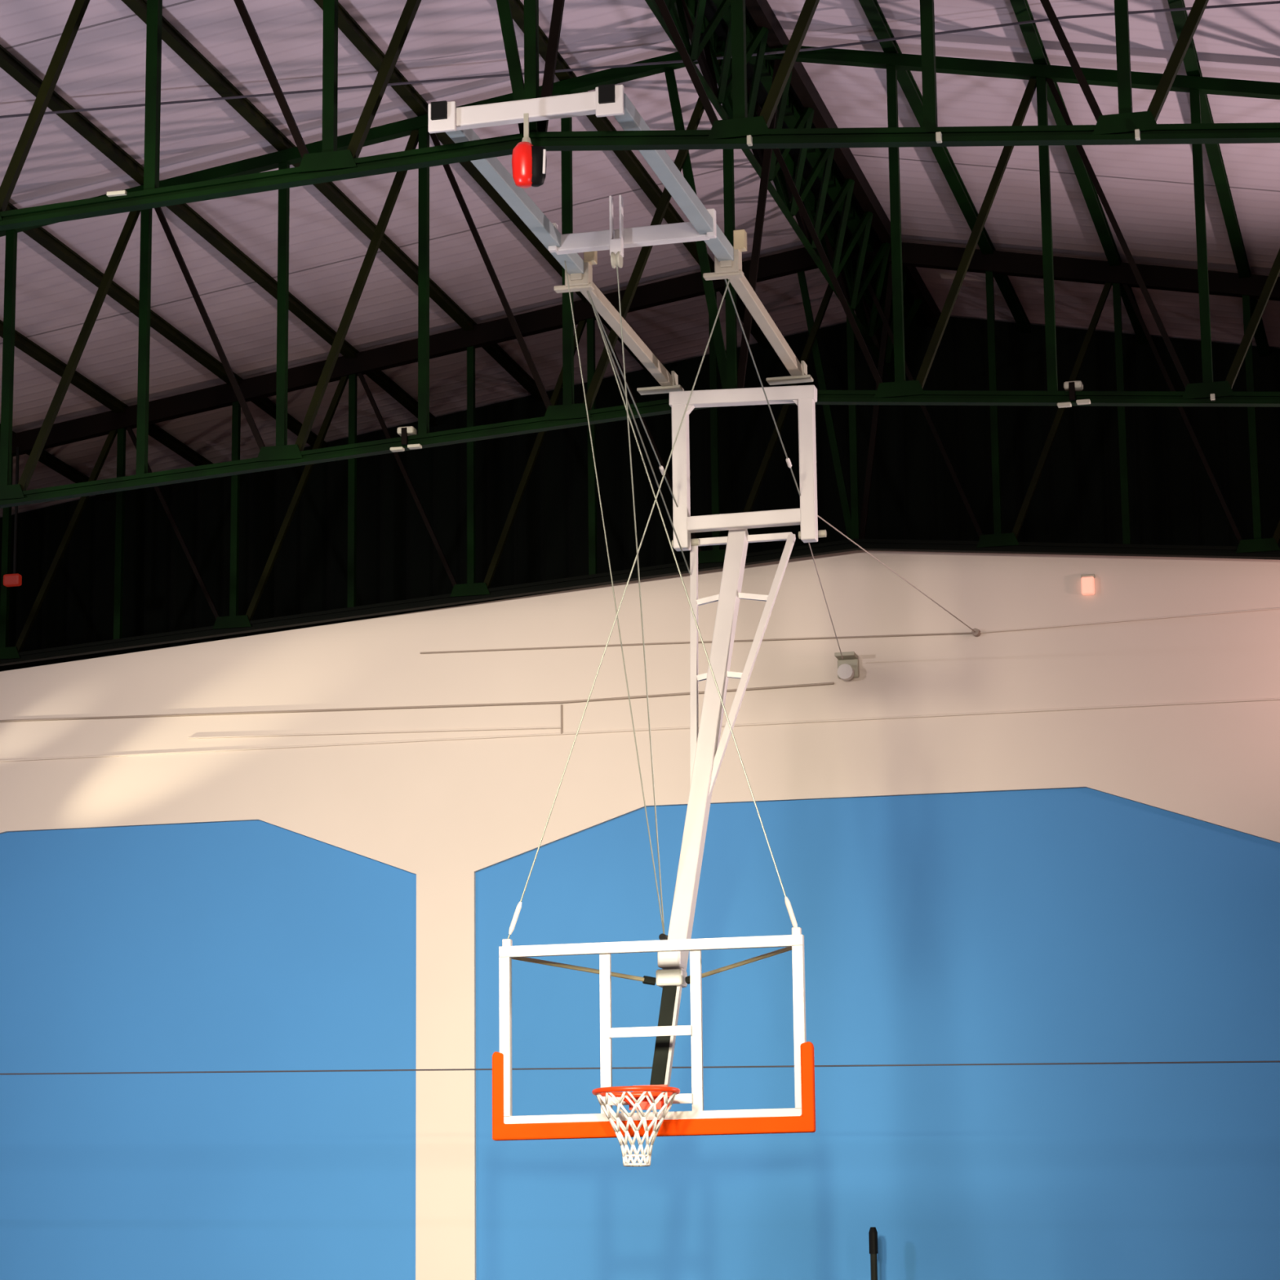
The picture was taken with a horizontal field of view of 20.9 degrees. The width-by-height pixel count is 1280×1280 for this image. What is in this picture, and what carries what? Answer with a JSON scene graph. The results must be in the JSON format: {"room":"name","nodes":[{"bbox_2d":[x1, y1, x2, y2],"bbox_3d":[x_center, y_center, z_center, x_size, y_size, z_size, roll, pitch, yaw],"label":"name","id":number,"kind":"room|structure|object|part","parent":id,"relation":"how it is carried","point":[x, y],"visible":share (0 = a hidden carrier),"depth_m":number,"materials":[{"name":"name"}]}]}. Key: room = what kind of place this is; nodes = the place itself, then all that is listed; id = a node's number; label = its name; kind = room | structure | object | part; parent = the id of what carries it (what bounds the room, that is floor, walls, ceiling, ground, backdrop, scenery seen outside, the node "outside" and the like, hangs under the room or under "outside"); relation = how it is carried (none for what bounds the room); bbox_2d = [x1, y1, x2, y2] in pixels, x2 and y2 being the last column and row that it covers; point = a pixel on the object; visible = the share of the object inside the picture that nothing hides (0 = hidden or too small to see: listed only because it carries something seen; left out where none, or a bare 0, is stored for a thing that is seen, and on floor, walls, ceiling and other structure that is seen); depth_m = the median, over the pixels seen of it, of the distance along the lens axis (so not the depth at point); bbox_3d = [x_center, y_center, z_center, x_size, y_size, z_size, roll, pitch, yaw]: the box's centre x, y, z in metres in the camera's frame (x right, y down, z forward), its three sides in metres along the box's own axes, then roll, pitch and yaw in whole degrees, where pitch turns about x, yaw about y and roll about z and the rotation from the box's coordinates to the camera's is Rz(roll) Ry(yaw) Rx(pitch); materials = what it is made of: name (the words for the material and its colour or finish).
{"room":"indoor basketball gym","nodes":[
{"label":"indoor basketball gym","id":0,"kind":"room"},
{"bbox_2d":[0,550,1279,1279],"bbox_3d":[1.848,3.144,27.114,19.800,7.880,0.200,-3,-12,13],"label":"wall","id":1,"kind":"structure","parent":0,"point":[1071,925],"depth_m":27.62,"materials":[{"name":"blue paint"}]},
{"bbox_2d":[187,726,561,738],"bbox_3d":[-2.199,0.760,28.497,3.220,0.101,0.014,-3,-12,13],"label":"cable","id":2,"kind":"object","parent":1,"relation":"attached to","point":[538,727],"visible":1,"depth_m":28.49,"materials":[{"name":"beige paint"}]},
{"bbox_2d":[0,682,834,722],"bbox_3d":[-3.115,0.578,28.762,9.600,0.178,0.016,-3,-12,13],"label":"cable","id":3,"kind":"object","parent":1,"relation":"attached to","point":[823,683],"visible":0.81,"depth_m":28.47,"materials":[{"name":"beige plastic"}]},
{"bbox_2d":[560,704,562,733],"bbox_3d":[-0.636,0.644,28.127,0.016,0.240,0.014,-3,-12,13],"label":"cable","id":4,"kind":"object","parent":1,"relation":"attached to","point":[561,704],"visible":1,"depth_m":28.12,"materials":[{"name":"beige plastic"}]},
{"bbox_2d":[0,697,1279,761],"bbox_3d":[1.770,0.622,27.532,19.650,0.148,0.016,-3,-12,13],"label":"cable","id":5,"kind":"object","parent":1,"relation":"attached to","point":[1267,699],"visible":1,"depth_m":27.96,"materials":[{"name":"beige paint"}]},
{"bbox_2d":[420,631,972,653],"bbox_3d":[0.430,0.025,27.983,4.610,0.124,0.012,-3,-12,13],"label":"cable","id":6,"kind":"object","parent":1,"relation":"attached to","point":[970,633],"visible":1,"depth_m":28.01,"materials":[{"name":"beige plastic"}]},
{"bbox_2d":[834,651,859,680],"bbox_3d":[1.643,0.214,27.558,0.170,0.207,0.180,-3,-12,13],"label":"pulley","id":7,"kind":"object","parent":1,"relation":"attached to","point":[848,668],"visible":1,"depth_m":27.54,"materials":[{"name":"beige metal"}]},
{"bbox_3d":[1.639,0.125,27.566,0.160,0.030,0.160,-3,-12,13],"label":"arm","id":8,"kind":"part","parent":7,"relation":"part of","materials":[{"name":"beige metal"}]},
{"bbox_3d":[1.660,0.229,27.624,0.170,0.150,0.040,-3,-12,13],"label":"plate","id":9,"kind":"part","parent":7,"relation":"part of","materials":[{"name":"beige metal"}]},
{"bbox_2d":[971,627,981,636],"bbox_3d":[2.659,-0.060,27.420,0.057,0.060,0.061,-6,-13,23],"label":"hook","id":10,"kind":"object","parent":1,"relation":"attached to","point":[977,633],"visible":1,"depth_m":27.40,"materials":[{"name":"beige metal"}]},
{"bbox_2d":[1080,573,1094,595],"bbox_3d":[3.526,-0.437,27.283,0.110,0.165,0.070,-3,-12,13],"label":"lamp","id":11,"kind":"object","parent":1,"relation":"attached to","point":[1087,581],"visible":1,"depth_m":27.25,"materials":[{"name":"pink"}]},
{"bbox_2d":[980,607,1279,633],"bbox_3d":[6.983,-0.401,26.419,8.890,0.182,0.010,-3,-12,13],"label":"cable","id":12,"kind":"object","parent":1,"relation":"attached to","point":[1277,607],"visible":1,"depth_m":27.15,"materials":[{"name":"beige paint"}]},
{"bbox_2d":[0,0,1279,517],"bbox_3d":[-1.542,-5.079,15.049,19.800,1.895,31.950,-3,-12,13],"label":"ceiling","id":13,"kind":"structure","parent":0,"point":[1148,189],"depth_m":25.96,"materials":[{"name":"metal"}]},
{"bbox_2d":[0,423,114,500],"bbox_3d":[-6.881,-2.932,23.778,0.085,0.074,16.830,-3,-12,13],"label":"beam","id":14,"kind":"structure","parent":13,"relation":"attached to","point":[46,458],"depth_m":30.75,"materials":[{"name":"green metal"}]},
{"bbox_2d":[0,320,213,466],"bbox_3d":[-5.883,-3.146,23.570,0.085,0.074,16.830,-3,-12,13],"label":"roof beam","id":15,"kind":"structure","parent":13,"relation":"attached to","point":[22,343],"depth_m":28.87,"materials":[{"name":"green metal"}]},
{"bbox_2d":[5,202,327,448],"bbox_3d":[-4.885,-3.360,23.362,0.085,0.074,16.830,-3,-12,13],"label":"roof beam","id":16,"kind":"structure","parent":13,"relation":"attached to","point":[42,237],"depth_m":27.38,"materials":[{"name":"green metal"}]},
{"bbox_2d":[0,44,436,426],"bbox_3d":[-3.886,-3.574,23.153,0.085,0.074,16.830,-3,-12,13],"label":"roof beam","id":17,"kind":"structure","parent":13,"relation":"attached to","point":[9,63],"depth_m":25.63,"materials":[{"name":"green metal"}]},
{"bbox_2d":[121,0,546,400],"bbox_3d":[-2.888,-3.788,22.945,0.085,0.074,16.830,-3,-12,13],"label":"roof beam","id":18,"kind":"structure","parent":13,"relation":"attached to","point":[171,35],"depth_m":25.33,"materials":[{"name":"green metal"}]},
{"bbox_2d":[313,0,652,375],"bbox_3d":[-1.890,-4.002,22.737,0.085,0.074,16.830,-3,-12,13],"label":"roof beam","id":19,"kind":"structure","parent":13,"relation":"attached to","point":[347,24],"depth_m":24.06,"materials":[{"name":"green metal"}]},
{"bbox_2d":[0,0,1279,118],"bbox_3d":[-2.277,-3.391,22.614,14.965,1.488,2.478,-2,-12,7],"label":"cable","id":20,"kind":"object","parent":13,"relation":"attached to","point":[1273,2],"visible":0.95,"depth_m":23.18,"materials":[{"name":"grey plastic"}]},
{"bbox_2d":[509,0,772,349],"bbox_3d":[-0.892,-4.215,22.529,0.085,0.074,16.830,-3,-12,13],"label":"beam","id":21,"kind":"structure","parent":13,"relation":"attached to","point":[628,158],"depth_m":25.92,"materials":[{"name":"green metal"}]},
{"bbox_2d":[644,0,941,382],"bbox_3d":[0.340,-4.079,22.178,0.600,0.838,16.854,-3,-12,13],"label":"girder","id":22,"kind":"object","parent":13,"relation":"attached to","point":[838,200],"visible":0.64,"depth_m":25.63,"materials":[{"name":"green metal"}]},
{"bbox_3d":[0.339,-4.477,22.271,0.600,0.020,16.830,-3,-12,13],"label":"ridge plate","id":23,"kind":"part","parent":22,"relation":"part of","materials":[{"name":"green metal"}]},
{"bbox_2d":[858,0,1031,333],"bbox_3d":[1.322,-4.313,21.991,0.085,0.074,16.830,-3,-12,13],"label":"beam","id":24,"kind":"structure","parent":13,"relation":"attached to","point":[877,20],"depth_m":25.79,"materials":[{"name":"green metal"}]},
{"bbox_2d":[1009,0,1148,344],"bbox_3d":[2.304,-4.189,21.718,0.085,0.074,16.830,-3,-12,13],"label":"beam","id":25,"kind":"structure","parent":13,"relation":"attached to","point":[1021,8],"depth_m":25.41,"materials":[{"name":"green metal"}]},
{"bbox_2d":[1167,0,1269,356],"bbox_3d":[3.287,-4.066,21.445,0.085,0.074,16.830,-3,-12,13],"label":"beam","id":26,"kind":"structure","parent":13,"relation":"attached to","point":[1191,62],"depth_m":25.08,"materials":[{"name":"green metal"}]},
{"bbox_2d":[0,313,1279,671],"bbox_3d":[2.287,-1.067,30.008,19.800,3.680,0.100,-3,-12,13],"label":"wall","id":27,"kind":"structure","parent":0,"point":[1174,500],"depth_m":30.54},
{"bbox_3d":[-1.445,4.376,13.062,19.800,0.100,31.850,-3,-12,13],"label":"floor","id":28,"kind":"structure","parent":0,"visible":0},
{"bbox_2d":[868,1226,878,1279],"bbox_3d":[1.794,5.712,26.242,0.280,2.500,0.280,-3,-12,13],"label":"post","id":29,"kind":"object","parent":28,"relation":"on","point":[873,1233],"visible":1,"depth_m":26.43,"materials":[{"name":"black plastic"}]},
{"bbox_3d":[-11.204,0.507,16.302,0.200,9.000,31.850,-3,-12,13],"label":"wall","id":30,"kind":"structure","parent":0,"visible":0},
{"bbox_2d":[0,1060,1279,1075],"bbox_3d":[1.169,2.990,24.322,19.780,0.416,0.010,-3,-12,13],"label":"wire","id":31,"kind":"object","parent":30,"relation":"attached to","point":[1273,1060],"visible":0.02,"depth_m":24.60,"materials":[{"name":"grey metal"}]},
{"bbox_2d":[0,40,1279,508],"bbox_3d":[0.633,-2.450,23.459,19.774,3.374,0.100,-3,-12,13],"label":"roof truss","id":32,"kind":"object","parent":30,"relation":"attached to","point":[900,392],"visible":0.8,"depth_m":23.60,"materials":[{"name":"green metal"}]},
{"bbox_3d":[-4.491,-1.039,24.418,0.340,0.100,0.012,-3,-12,13],"label":"gusset plate","id":33,"kind":"part","parent":32,"relation":"part of","materials":[{"name":"green metal"}]},
{"bbox_3d":[-2.492,-1.294,23.966,0.340,0.100,0.012,-3,-12,13],"label":"gusset plate","id":34,"kind":"part","parent":32,"relation":"part of","materials":[{"name":"green metal"}]},
{"bbox_2d":[390,426,422,452],"bbox_3d":[-1.596,-1.375,23.761,0.215,0.166,0.110,-3,-12,13],"label":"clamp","id":35,"kind":"object","parent":32,"relation":"attached to","point":[403,432],"visible":1,"depth_m":23.72,"materials":[{"name":"beige metal"}]},
{"bbox_3d":[-0.494,-1.548,23.514,0.340,0.100,0.012,-3,-12,13],"label":"gusset plate","id":36,"kind":"part","parent":32,"relation":"part of","materials":[{"name":"green metal"}]},
{"bbox_3d":[1.719,-1.664,22.980,0.340,0.100,0.012,-3,-12,13],"label":"gusset plate","id":37,"kind":"part","parent":32,"relation":"part of","materials":[{"name":"green metal"}]},
{"bbox_2d":[1057,380,1090,408],"bbox_3d":[2.841,-1.606,22.690,0.215,0.166,0.110,-3,-12,13],"label":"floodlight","id":38,"kind":"object","parent":32,"relation":"attached to","point":[1070,386],"visible":1,"depth_m":22.65,"materials":[{"name":"beige metal"}]},
{"bbox_3d":[3.682,-1.621,22.477,0.340,0.100,0.012,-3,-12,13],"label":"gusset plate","id":39,"kind":"part","parent":32,"relation":"part of","materials":[{"name":"green metal"}]},
{"bbox_2d":[1209,393,1215,400],"bbox_3d":[3.708,-1.571,22.443,0.030,0.040,0.040,-3,-12,13],"label":"clip","id":40,"kind":"object","parent":32,"relation":"attached to","point":[1212,396],"visible":1,"depth_m":22.43,"materials":[{"name":"beige"}]},
{"bbox_2d":[0,237,1279,666],"bbox_3d":[1.737,-1.565,27.836,19.788,3.460,0.100,-3,-12,13],"label":"roof truss","id":41,"kind":"object","parent":30,"relation":"attached to","point":[797,261],"visible":0.86,"depth_m":28.27,"materials":[{"name":"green metal"}]},
{"bbox_3d":[-5.386,0.113,29.245,0.340,0.100,0.012,-3,-12,13],"label":"gusset plate","id":42,"kind":"part","parent":41,"relation":"part of","materials":[{"name":"green metal"}]},
{"bbox_2d":[3,446,22,586],"bbox_3d":[-5.306,-1.053,29.401,0.150,1.220,0.090,-3,-12,13],"label":"lamp","id":43,"kind":"object","parent":41,"relation":"hanging from","point":[9,580],"visible":1,"depth_m":29.35,"materials":[{"name":"red metal"}]},
{"bbox_3d":[-3.388,-0.149,28.795,0.340,0.100,0.012,-3,-12,13],"label":"gusset plate","id":44,"kind":"part","parent":41,"relation":"part of","materials":[{"name":"green metal"}]},
{"bbox_3d":[-1.390,-0.412,28.344,0.340,0.100,0.012,-3,-12,13],"label":"gusset plate","id":45,"kind":"part","parent":41,"relation":"part of","materials":[{"name":"green metal"}]},
{"bbox_3d":[0.609,-0.674,27.894,0.340,0.100,0.012,-3,-12,13],"label":"gusset plate","id":46,"kind":"part","parent":41,"relation":"part of","materials":[{"name":"green metal"}]},
{"bbox_3d":[2.822,-0.788,27.359,0.340,0.100,0.012,-3,-12,13],"label":"gusset plate","id":47,"kind":"part","parent":41,"relation":"part of","materials":[{"name":"green metal"}]},
{"bbox_3d":[4.785,-0.733,26.854,0.340,0.100,0.012,-3,-12,13],"label":"gusset plate","id":48,"kind":"part","parent":41,"relation":"part of","materials":[{"name":"green metal"}]},
{"bbox_2d":[0,0,1279,231],"bbox_3d":[-0.566,-3.433,18.705,19.774,3.328,0.100,-3,-12,13],"label":"roof truss","id":49,"kind":"object","parent":30,"relation":"attached to","point":[330,165],"visible":0.89,"depth_m":18.54,"materials":[{"name":"green metal"}]},
{"bbox_2d":[106,190,126,196],"bbox_3d":[-2.871,-2.450,19.024,0.110,0.022,0.030,-3,-12,13],"label":"clip","id":50,"kind":"object","parent":49,"relation":"attached to","point":[120,193],"visible":1,"depth_m":19.01,"materials":[{"name":"beige"}]},
{"bbox_3d":[-1.694,-2.594,18.774,0.340,0.100,0.012,-3,-12,13],"label":"gusset plate","id":51,"kind":"part","parent":49,"relation":"part of","materials":[{"name":"green metal"}]},
{"bbox_2d":[428,84,975,1166],"bbox_3d":[0.559,0.681,22.480,1.900,5.646,10.045,-3,-12,13],"label":"basketball hoop","id":52,"kind":"object","parent":49,"relation":"hanging from","point":[707,753],"visible":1,"depth_m":20.40,"materials":[{"name":"white metal"}]},
{"bbox_2d":[431,100,447,120],"bbox_3d":[-1.061,-2.798,18.328,0.085,0.095,0.030,-3,-12,13],"label":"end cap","id":53,"kind":"object","parent":52,"relation":"attached to","point":[438,108],"depth_m":18.31,"materials":[{"name":"black plastic"}]},
{"bbox_3d":[-1.046,-2.765,18.339,0.150,0.160,0.030,-3,-12,13],"label":"plate","id":54,"kind":"part","parent":52,"relation":"part of","materials":[{"name":"white metal"}]},
{"bbox_3d":[-0.695,-2.512,19.781,0.092,0.100,2.750,-3,-12,13],"label":"rail","id":55,"kind":"part","parent":52,"relation":"part of","materials":[{"name":"grey metal"}]},
{"bbox_2d":[511,113,546,188],"bbox_3d":[-0.578,-2.563,18.131,0.189,0.400,0.142,-3,-12,13],"label":"lock","id":56,"kind":"object","parent":52,"relation":"hanging from","point":[529,162],"visible":1,"depth_m":18.07,"materials":[{"name":"red plastic"}]},
{"bbox_3d":[-0.498,-2.494,18.073,0.017,0.130,0.012,-3,-12,13],"label":"lever","id":57,"kind":"part","parent":56,"relation":"part of","materials":[{"name":"white metal"}]},
{"bbox_3d":[-0.336,1.946,20.498,0.886,0.156,0.026,3,-12,-16],"label":"tie rod","id":58,"kind":"part","parent":52,"relation":"part of","materials":[{"name":"beige"}]},
{"bbox_2d":[598,84,615,103],"bbox_3d":[-0.173,-2.852,18.116,0.085,0.095,0.030,-3,-12,13],"label":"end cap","id":59,"kind":"object","parent":52,"relation":"attached to","point":[606,93],"depth_m":18.10,"materials":[{"name":"black plastic"}]},
{"bbox_3d":[-0.158,-2.819,18.126,0.150,0.160,0.030,-3,-12,13],"label":"plate","id":60,"kind":"part","parent":52,"relation":"part of","materials":[{"name":"white metal"}]},
{"bbox_3d":[-0.103,-1.978,22.162,0.075,0.070,2.470,-3,-12,13],"label":"rail","id":61,"kind":"part","parent":52,"relation":"part of","materials":[{"name":"beige metal"}]},
{"bbox_3d":[0.055,2.023,20.597,0.076,0.058,0.048,3,-12,-16],"label":"rod","id":62,"kind":"part","parent":52,"relation":"part of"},
{"bbox_3d":[0.065,2.262,20.018,1.810,1.050,0.050,-3,-12,13],"label":"board frame","id":63,"kind":"part","parent":52,"relation":"part of","materials":[{"name":"white metal"}]},
{"bbox_3d":[0.207,-2.567,19.565,0.092,0.100,2.750,-3,-12,13],"label":"rail","id":64,"kind":"part","parent":52,"relation":"part of","materials":[{"name":"grey metal"}]},
{"bbox_3d":[0.307,2.008,20.536,0.076,0.058,0.048,-12,-16,43],"label":"rod","id":65,"kind":"part","parent":52,"relation":"part of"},
{"bbox_3d":[0.350,0.170,22.364,0.053,1.951,1.270,-1,-12,2],"label":"arm","id":66,"kind":"part","parent":52,"relation":"part of","materials":[{"name":"white metal"}]},
{"bbox_3d":[0.601,1.889,20.274,0.886,0.156,0.026,-11,-16,43],"label":"tie rod","id":67,"kind":"part","parent":52,"relation":"part of","materials":[{"name":"beige"}]},
{"bbox_3d":[0.709,0.148,22.278,0.055,1.952,1.295,-7,-13,29],"label":"arm","id":68,"kind":"part","parent":52,"relation":"part of","materials":[{"name":"white metal"}]},
{"bbox_3d":[0.781,-2.031,21.950,0.075,0.070,2.471,-3,-12,12],"label":"rail","id":69,"kind":"part","parent":52,"relation":"part of","materials":[{"name":"beige metal"}]},
{"bbox_3d":[0.520,-2.695,18.236,0.340,0.100,0.012,-3,-12,13],"label":"gusset plate","id":70,"kind":"part","parent":49,"relation":"part of","materials":[{"name":"green metal"}]},
{"bbox_2d":[746,134,752,146],"bbox_3d":[0.575,-2.620,18.190,0.024,0.050,0.040,-3,-12,13],"label":"clip","id":71,"kind":"object","parent":49,"relation":"attached to","point":[749,139],"visible":1,"depth_m":18.17,"materials":[{"name":"beige"}]},
{"bbox_2d":[935,131,942,143],"bbox_3d":[1.547,-2.601,17.942,0.028,0.050,0.040,-3,-12,13],"label":"clip","id":72,"kind":"object","parent":49,"relation":"attached to","point":[938,135],"visible":1,"depth_m":17.93,"materials":[{"name":"beige metal"}]},
{"bbox_3d":[2.483,-2.646,17.732,0.340,0.100,0.012,-3,-12,13],"label":"gusset plate","id":73,"kind":"part","parent":49,"relation":"part of","materials":[{"name":"green metal"}]},
{"bbox_2d":[1134,128,1140,140],"bbox_3d":[2.538,-2.577,17.687,0.024,0.050,0.040,-3,-12,13],"label":"clip","id":74,"kind":"object","parent":49,"relation":"attached to","point":[1137,134],"visible":1,"depth_m":17.67,"materials":[{"name":"beige"}]}
]}

